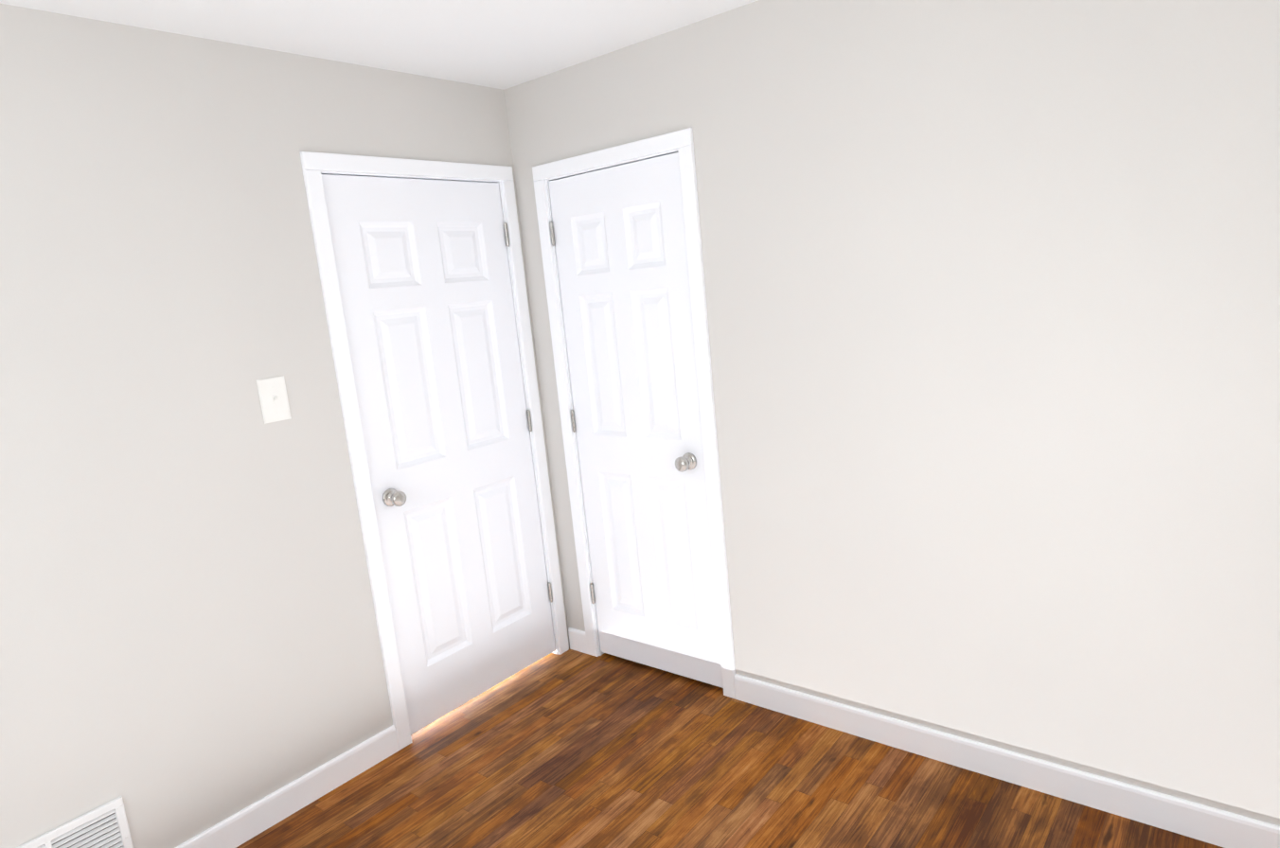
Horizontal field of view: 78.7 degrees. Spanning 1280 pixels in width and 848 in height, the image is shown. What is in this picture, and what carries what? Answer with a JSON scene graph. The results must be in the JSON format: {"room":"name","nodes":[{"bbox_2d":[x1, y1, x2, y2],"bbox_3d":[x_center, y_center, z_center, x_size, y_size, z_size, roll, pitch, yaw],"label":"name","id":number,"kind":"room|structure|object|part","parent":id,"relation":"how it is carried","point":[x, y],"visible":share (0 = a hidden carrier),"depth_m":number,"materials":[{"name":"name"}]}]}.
{"room":"empty bedroom","nodes":[
{"label":"empty bedroom","id":0,"kind":"room"},
{"bbox_2d":[0,3,569,847],"bbox_3d":[-1.453,0.132,2.257,0.120,2.440,3.340,3,13,39],"label":"wall","id":1,"kind":"structure","parent":0,"point":[189,644],"depth_m":2.28,"materials":[{"name":"beige paint"}]},
{"bbox_2d":[16,796,133,847],"bbox_3d":[-1.560,1.200,2.081,0.014,0.236,0.357,3,13,39],"label":"air vent","id":2,"kind":"object","parent":1,"relation":"in","point":[105,826],"visible":1,"depth_m":2.15,"materials":[{"name":"white metal"}]},
{"bbox_2d":[256,375,291,424],"bbox_3d":[-1.163,-0.078,2.489,0.020,0.140,0.089,3,13,39],"label":"light switch","id":3,"kind":"object","parent":1,"relation":"attached to","point":[273,395],"visible":1,"depth_m":2.49,"materials":[{"name":"white plastic"}]},
{"bbox_2d":[175,725,399,847],"bbox_3d":[-1.581,1.372,2.066,0.014,0.100,2.171,3,13,39],"label":"baseboard","id":4,"kind":"structure","parent":1,"relation":"attached to","point":[240,827],"depth_m":2.59,"materials":[{"name":"white paint"}]},
{"bbox_2d":[299,151,568,750],"bbox_3d":[-0.747,0.074,3.080,0.202,2.135,0.906,3,13,39],"label":"hall door","id":5,"kind":"structure","parent":1,"relation":"in","point":[420,268],"depth_m":3.00,"materials":[{"name":"white paint"}]},
{"bbox_3d":[-0.882,0.268,2.821,0.070,0.066,0.066,3,13,39],"label":"knob","id":6,"kind":"part","parent":5,"relation":"part of","materials":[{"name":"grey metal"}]},
{"bbox_2d":[0,0,757,89],"bbox_3d":[-0.416,-1.156,1.649,4.160,0.100,4.220,3,13,39],"label":"ceiling","id":7,"kind":"structure","parent":0,"point":[503,44],"depth_m":2.40,"materials":[{"name":"white paint"}]},
{"bbox_2d":[236,647,1223,847],"bbox_3d":[-0.174,1.334,2.090,4.160,0.100,4.220,3,13,39],"label":"floor","id":8,"kind":"structure","parent":0,"point":[571,749],"depth_m":2.54,"materials":[{"name":"brown wood"}]},
{"bbox_2d":[504,0,1279,826],"bbox_3d":[0.777,-0.122,2.476,3.040,2.440,0.120,3,13,39],"label":"wall","id":9,"kind":"structure","parent":0,"point":[993,299],"depth_m":2.21,"materials":[{"name":"beige paint"}]},
{"bbox_2d":[568,627,587,654],"bbox_3d":[-0.279,0.984,3.545,0.109,0.100,0.014,3,13,39],"label":"baseboard","id":10,"kind":"structure","parent":9,"relation":"attached to","point":[577,640],"depth_m":3.54,"materials":[{"name":"white paint"}]},
{"bbox_2d":[532,127,735,698],"bbox_3d":[-0.002,0.005,3.120,0.783,2.115,0.202,3,13,39],"label":"closet door","id":11,"kind":"structure","parent":9,"relation":"in","point":[619,231],"depth_m":3.07,"materials":[{"name":"white paint"}]},
{"bbox_3d":[0.167,0.147,2.930,0.066,0.066,0.070,3,13,39],"label":"knob","id":12,"kind":"part","parent":11,"relation":"part of","materials":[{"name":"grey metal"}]},
{"bbox_2d":[734,674,1279,847],"bbox_3d":[1.198,1.054,2.342,2.133,0.100,0.014,3,13,39],"label":"baseboard","id":13,"kind":"structure","parent":9,"relation":"attached to","point":[1210,825],"depth_m":2.35,"materials":[{"name":"white paint"}]}
]}

